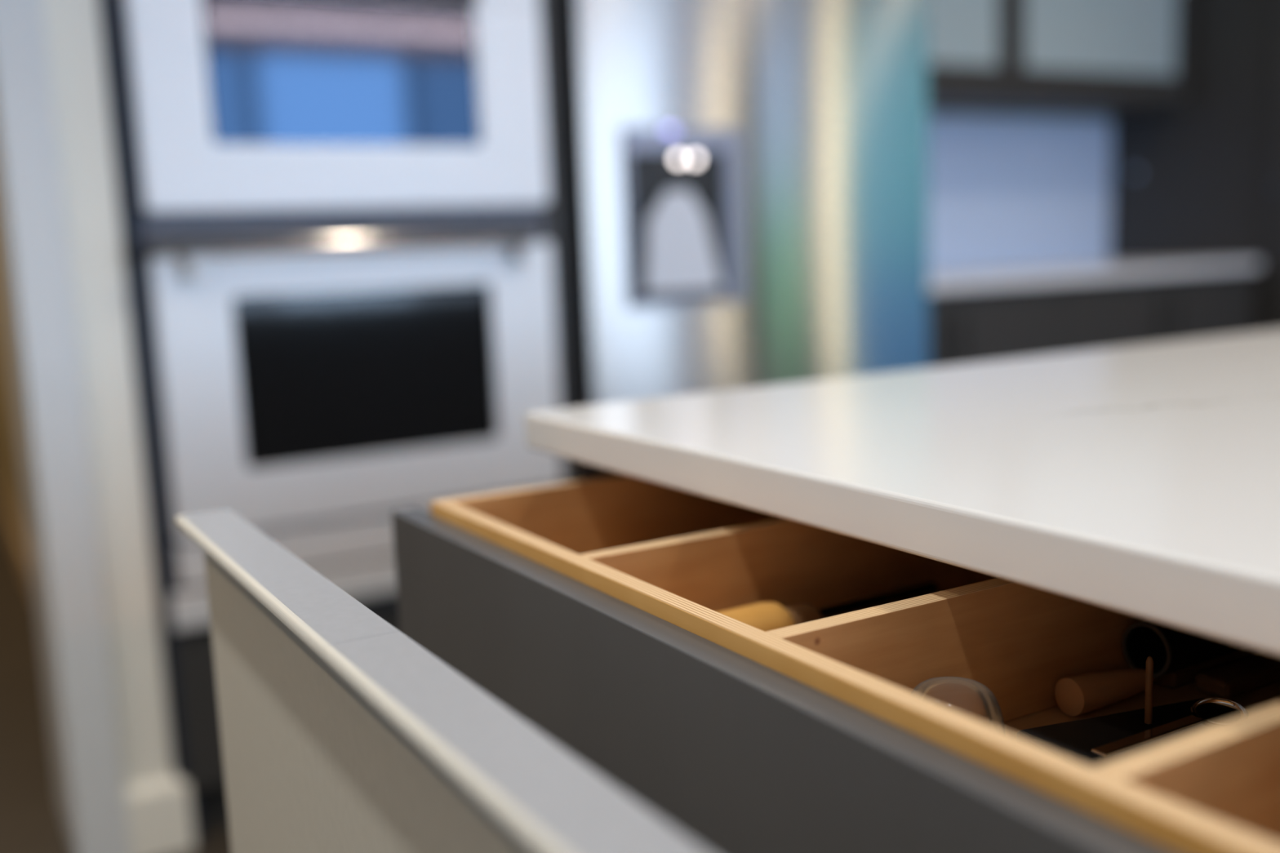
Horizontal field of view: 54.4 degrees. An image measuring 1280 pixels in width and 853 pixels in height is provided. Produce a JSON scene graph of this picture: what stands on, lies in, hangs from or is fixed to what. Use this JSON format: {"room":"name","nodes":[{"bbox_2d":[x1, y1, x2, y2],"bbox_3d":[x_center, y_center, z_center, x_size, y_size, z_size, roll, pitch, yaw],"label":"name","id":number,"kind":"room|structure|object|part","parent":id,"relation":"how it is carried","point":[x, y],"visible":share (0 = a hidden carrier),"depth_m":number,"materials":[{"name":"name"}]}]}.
{"room":"kitchen","nodes":[
{"label":"kitchen","id":0,"kind":"room"},
{"bbox_2d":[0,0,174,787],"bbox_3d":[-2.114,-0.770,4.066,0.094,2.600,4.738,-7,10,-30],"label":"wall","id":1,"kind":"structure","parent":0,"point":[73,29],"depth_m":2.11,"materials":[{"name":"white paint"}]},
{"bbox_2d":[0,488,36,604],"bbox_3d":[-2.173,0.444,4.376,0.015,0.115,4.400,-7,10,-30],"label":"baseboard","id":2,"kind":"structure","parent":1,"relation":"attached to","point":[23,554],"depth_m":4.44,"materials":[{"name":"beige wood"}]},
{"bbox_2d":[0,0,131,852],"bbox_3d":[-1.067,-0.530,2.128,0.084,2.600,0.365,-7,10,-30],"label":"trim","id":3,"kind":"structure","parent":1,"relation":"attached to","point":[36,277],"depth_m":2.06,"materials":[{"name":"white paint"}]},
{"bbox_2d":[124,774,195,852],"bbox_3d":[-0.853,0.696,2.209,0.106,0.135,0.024,-7,10,-30],"label":"baseboard","id":4,"kind":"structure","parent":1,"relation":"attached to","point":[159,815],"depth_m":2.20,"materials":[{"name":"white paint"}]},
{"bbox_2d":[0,515,231,852],"bbox_3d":[0.650,0.612,3.029,10.000,0.050,11.600,-7,10,-30],"label":"floor","id":5,"kind":"structure","parent":0,"point":[32,820],"depth_m":2.79,"materials":[{"name":"brown wood"}]},
{"bbox_2d":[98,0,573,845],"bbox_3d":[-0.654,-0.453,2.529,0.823,2.300,0.633,-7,10,-30],"label":"tall cabinet","id":6,"kind":"object","parent":5,"relation":"on","point":[188,654],"visible":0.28,"depth_m":2.20,"materials":[{"name":"grey paint"}]},
{"bbox_3d":[-1.003,-0.411,2.341,0.027,2.300,0.611,-7,10,-30],"label":"panel","id":7,"kind":"part","parent":6,"relation":"part of","materials":[{"name":"grey paint"}]},
{"bbox_3d":[-0.487,0.471,2.401,0.765,0.287,0.020,-7,10,-30],"label":"drawer","id":8,"kind":"part","parent":6,"relation":"part of","materials":[{"name":"grey paint"}]},
{"bbox_2d":[122,0,549,214],"bbox_3d":[-0.662,-0.757,2.459,0.746,0.667,0.601,-7,10,-30],"label":"oven","id":9,"kind":"object","parent":6,"relation":"in","point":[238,105],"visible":0.9,"depth_m":2.21,"materials":[{"name":"silver metal"}]},
{"bbox_3d":[-0.532,-0.863,2.197,0.501,0.202,0.042,-7,10,-30],"label":"control panel","id":10,"kind":"part","parent":9,"relation":"part of","materials":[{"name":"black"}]},
{"bbox_3d":[-0.260,-0.897,2.354,0.128,0.202,0.042,-7,10,-30],"label":"frame","id":11,"kind":"part","parent":9,"relation":"part of","materials":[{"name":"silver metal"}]},
{"bbox_2d":[142,205,562,631],"bbox_3d":[-0.627,-0.066,2.528,0.763,0.718,0.663,-7,10,-30],"label":"oven","id":12,"kind":"object","parent":6,"relation":"in","point":[322,375],"visible":0.86,"depth_m":2.27,"materials":[{"name":"silver metal"}]},
{"bbox_3d":[-0.519,-0.365,2.295,0.746,0.068,0.024,-7,10,-30],"label":"gap trim","id":13,"kind":"part","parent":12,"relation":"part of","materials":[{"name":"grey metal"}]},
{"bbox_3d":[-0.495,-0.085,2.313,0.746,0.490,0.042,-7,10,-30],"label":"door","id":14,"kind":"part","parent":12,"relation":"part of","materials":[{"name":"silver metal"}]},
{"bbox_3d":[-0.477,0.339,2.370,0.220,0.010,0.016,-7,10,-30],"label":"drawer edge pull","id":15,"kind":"part","parent":6,"relation":"part of","materials":[{"name":"black metal"}]},
{"bbox_3d":[-0.324,-0.495,2.732,0.044,2.300,0.611,-7,10,-30],"label":"panel","id":16,"kind":"part","parent":6,"relation":"part of","materials":[{"name":"grey paint"}]},
{"bbox_2d":[174,459,1279,852],"bbox_3d":[0.919,0.517,0.372,1.557,0.879,2.198,-7,10,-30],"label":"drawer","id":17,"kind":"object","parent":5,"relation":"on","point":[563,671],"visible":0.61,"depth_m":0.61,"materials":[{"name":"grey paint"}]},
{"bbox_3d":[-0.022,0.337,0.455,0.022,0.425,1.051,-7,10,-30],"label":"panel","id":18,"kind":"part","parent":17,"relation":"part of","materials":[{"name":"grey paint"}]},
{"bbox_3d":[0.501,0.387,1.381,1.248,0.879,0.020,-7,10,-30],"label":"panel","id":19,"kind":"part","parent":17,"relation":"part of","materials":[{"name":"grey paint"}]},
{"bbox_3d":[0.086,0.239,0.518,0.020,0.251,1.025,-7,10,-30],"label":"panel","id":20,"kind":"part","parent":17,"relation":"part of","materials":[{"name":"grey paint"}]},
{"bbox_2d":[719,580,939,631],"bbox_3d":[0.095,0.124,0.771,0.236,0.036,0.038,-7,10,-30],"label":"tool","id":21,"kind":"object","parent":17,"relation":"on","point":[764,616],"visible":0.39,"depth_m":0.77,"materials":[{"name":"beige wood"}]},
{"bbox_3d":[0.042,0.130,0.740,0.111,0.036,0.038,-7,10,-30],"label":"handle","id":22,"kind":"part","parent":21,"relation":"part of","materials":[{"name":"orange wood"}]},
{"bbox_2d":[524,328,1279,656],"bbox_3d":[1.077,0.052,0.361,1.357,0.030,2.318,-7,10,-30],"label":"countertop","id":23,"kind":"structure","parent":17,"relation":"on","point":[1143,480],"depth_m":0.74,"materials":[{"name":"white stone"}]},
{"bbox_2d":[911,676,1005,731],"bbox_3d":[0.149,0.144,0.595,0.052,0.042,0.052,-7,10,-30],"label":"glass cup","id":24,"kind":"object","parent":17,"relation":"on","point":[995,718],"visible":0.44,"depth_m":0.61,"materials":[{"name":"clear glass"}]},
{"bbox_2d":[1054,668,1145,715],"bbox_3d":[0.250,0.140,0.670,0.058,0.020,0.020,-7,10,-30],"label":"rolling pin","id":25,"kind":"object","parent":17,"relation":"on","point":[1075,695],"visible":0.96,"depth_m":0.66,"materials":[{"name":"brown wood"}]},
{"bbox_2d":[1016,697,1207,767],"bbox_3d":[0.254,0.156,0.598,0.116,0.010,0.084,-5,9,-17],"label":"tray","id":26,"kind":"object","parent":17,"relation":"on","point":[1076,740],"visible":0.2,"depth_m":0.61,"materials":[{"name":"black plastic"}]},
{"bbox_2d":[1144,656,1153,724],"bbox_3d":[0.252,0.131,0.616,0.004,0.035,0.005,2,9,26],"label":"wooden stick","id":27,"kind":"object","parent":26,"relation":"on","point":[1149,662],"visible":1,"depth_m":0.61,"materials":[{"name":"brown wood"}]},
{"bbox_2d":[1091,697,1248,756],"bbox_3d":[0.255,0.146,0.596,0.097,0.009,0.026,-7,10,-30],"label":"spoon","id":28,"kind":"object","parent":26,"relation":"on","point":[1207,712],"visible":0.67,"depth_m":0.61,"materials":[{"name":"silver"}]},
{"bbox_3d":[0.243,0.147,0.593,0.073,0.002,0.008,-7,10,-30],"label":"handle","id":29,"kind":"part","parent":28,"relation":"part of","materials":[{"name":"silver metal"}]},
{"bbox_2d":[1191,697,1248,726],"bbox_3d":[0.286,0.142,0.614,0.026,0.009,0.026,-7,10,-30],"label":"bowl","id":30,"kind":"object","parent":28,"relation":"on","point":[1207,712],"depth_m":0.62,"materials":[{"name":"silver metal"}]},
{"bbox_2d":[1153,647,1264,688],"bbox_3d":[0.372,0.130,0.742,0.190,0.010,0.019,-7,10,-30],"label":"wooden utensil","id":31,"kind":"object","parent":17,"relation":"on","point":[1185,676],"visible":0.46,"depth_m":0.70,"materials":[{"name":"brown wood"}]},
{"bbox_2d":[1121,619,1247,678],"bbox_3d":[0.344,0.114,0.719,0.161,0.030,0.032,-7,10,-30],"label":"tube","id":32,"kind":"object","parent":31,"relation":"on","point":[1171,649],"visible":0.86,"depth_m":0.69,"materials":[{"name":"black plastic"}]},
{"bbox_2d":[1194,652,1279,699],"bbox_3d":[0.388,0.132,0.722,0.182,0.010,0.021,-7,10,-30],"label":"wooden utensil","id":33,"kind":"object","parent":17,"relation":"on","point":[1233,679],"visible":0.97,"depth_m":0.68,"materials":[{"name":"brown wood"}]},
{"bbox_2d":[555,0,928,406],"bbox_3d":[0.103,-0.317,3.026,0.906,1.770,0.857,-7,10,-30],"label":"refrigerator","id":34,"kind":"object","parent":5,"relation":"on","point":[745,182],"visible":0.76,"depth_m":2.63,"materials":[{"name":"grey metal"}]},
{"bbox_3d":[0.051,-0.576,2.559,0.408,1.120,0.050,-7,10,-30],"label":"door","id":35,"kind":"part","parent":34,"relation":"part of","materials":[{"name":"metal"}]},
{"bbox_3d":[0.095,-0.432,2.569,0.283,0.360,0.016,-7,10,-30],"label":"dispenser frame","id":36,"kind":"part","parent":34,"relation":"part of","materials":[{"name":"grey plastic"}]},
{"bbox_3d":[0.445,-0.624,2.786,0.490,1.120,0.050,-7,10,-30],"label":"door","id":37,"kind":"part","parent":34,"relation":"part of","materials":[{"name":"metal"}]},
{"bbox_2d":[928,270,1254,367],"bbox_3d":[1.163,-0.035,4.111,1.895,0.878,0.632,-7,10,-30],"label":"base cabinet","id":38,"kind":"object","parent":5,"relation":"on","point":[969,326],"visible":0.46,"depth_m":3.86,"materials":[{"name":"grey paint"}]},
{"bbox_3d":[0.692,0.021,3.511,0.468,0.758,0.022,-7,10,-30],"label":"door","id":39,"kind":"part","parent":38,"relation":"part of","materials":[{"name":"grey paint"}]},
{"bbox_3d":[0.866,-0.245,3.548,0.012,0.160,0.012,-7,10,-30],"label":"handle","id":40,"kind":"part","parent":38,"relation":"part of","materials":[{"name":"black metal"}]},
{"bbox_3d":[0.939,-0.254,3.589,0.012,0.160,0.012,-7,10,-30],"label":"handle","id":41,"kind":"part","parent":38,"relation":"part of","materials":[{"name":"black metal"}]},
{"bbox_3d":[1.101,-0.030,3.747,0.468,0.758,0.022,-7,10,-30],"label":"door","id":42,"kind":"part","parent":38,"relation":"part of","materials":[{"name":"grey paint"}]},
{"bbox_2d":[928,260,1261,292],"bbox_3d":[1.139,-0.485,4.043,1.910,0.030,0.630,-7,10,-30],"label":"countertop","id":43,"kind":"structure","parent":38,"relation":"on","point":[1071,273],"depth_m":3.94,"materials":[{"name":"white"}]},
{"bbox_3d":[1.509,-0.080,3.982,0.468,0.758,0.022,-7,10,-30],"label":"door","id":44,"kind":"part","parent":38,"relation":"part of","materials":[{"name":"grey paint"}]},
{"bbox_3d":[1.683,-0.346,4.019,0.012,0.160,0.012,-7,10,-30],"label":"handle","id":45,"kind":"part","parent":38,"relation":"part of","materials":[{"name":"black metal"}]},
{"bbox_3d":[1.755,-0.355,4.060,0.012,0.160,0.012,-7,10,-30],"label":"handle","id":46,"kind":"part","parent":38,"relation":"part of","materials":[{"name":"black metal"}]},
{"bbox_3d":[1.917,-0.130,4.217,0.468,0.758,0.022,-7,10,-30],"label":"door","id":47,"kind":"part","parent":38,"relation":"part of","materials":[{"name":"grey paint"}]},
{"bbox_2d":[1109,0,1279,331],"bbox_3d":[2.324,-0.836,3.843,0.098,2.450,2.100,-7,10,-30],"label":"wall","id":48,"kind":"structure","parent":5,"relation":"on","point":[1199,180],"depth_m":4.34,"materials":[{"name":"grey paint"}]},
{"bbox_3d":[2.233,-0.901,3.965,0.020,2.330,0.474,-7,10,-30],"label":"door","id":49,"kind":"part","parent":48,"relation":"part of","materials":[{"name":"grey paint"}]},
{"bbox_3d":[2.120,-0.795,4.136,0.026,0.032,0.032,-7,10,-30],"label":"knob","id":50,"kind":"part","parent":48,"relation":"part of","materials":[{"name":"black metal"}]},
{"bbox_2d":[927,111,1111,272],"bbox_3d":[0.245,-0.840,3.910,3.816,2.600,0.100,-7,10,-30],"label":"wall","id":51,"kind":"structure","parent":0,"point":[930,113],"depth_m":4.49,"materials":[{"name":"white paint"}]},
{"bbox_2d":[928,115,1111,271],"bbox_3d":[0.967,-0.795,4.274,1.910,0.529,0.014,-7,10,-30],"label":"backsplash","id":52,"kind":"structure","parent":51,"relation":"attached to","point":[1003,192],"depth_m":4.49,"materials":[{"name":"blue tile"}]},
{"bbox_2d":[927,0,1188,116],"bbox_3d":[1.031,-1.473,4.034,1.895,0.845,0.330,-7,10,-30],"label":"upper cabinet","id":53,"kind":"object","parent":51,"relation":"attached to","point":[1108,58],"visible":0.51,"depth_m":4.10,"materials":[{"name":"glass"}]},
{"bbox_3d":[0.956,-1.457,3.812,0.392,0.683,0.006,-7,10,-30],"label":"pane","id":54,"kind":"part","parent":53,"relation":"part of","materials":[{"name":"grey glass"}]},
{"bbox_3d":[0.957,-1.438,3.815,0.498,0.838,0.022,-7,10,-30],"label":"door","id":55,"kind":"part","parent":53,"relation":"part of","materials":[{"name":"grey paint"}]},
{"bbox_3d":[1.548,-1.510,4.155,0.866,0.838,0.022,-7,10,-30],"label":"door","id":56,"kind":"part","parent":53,"relation":"part of","materials":[{"name":"grey paint"}]},
{"bbox_3d":[1.547,-1.530,4.153,0.760,0.683,0.006,-7,10,-30],"label":"pane","id":57,"kind":"part","parent":53,"relation":"part of","materials":[{"name":"grey glass"}]}
]}

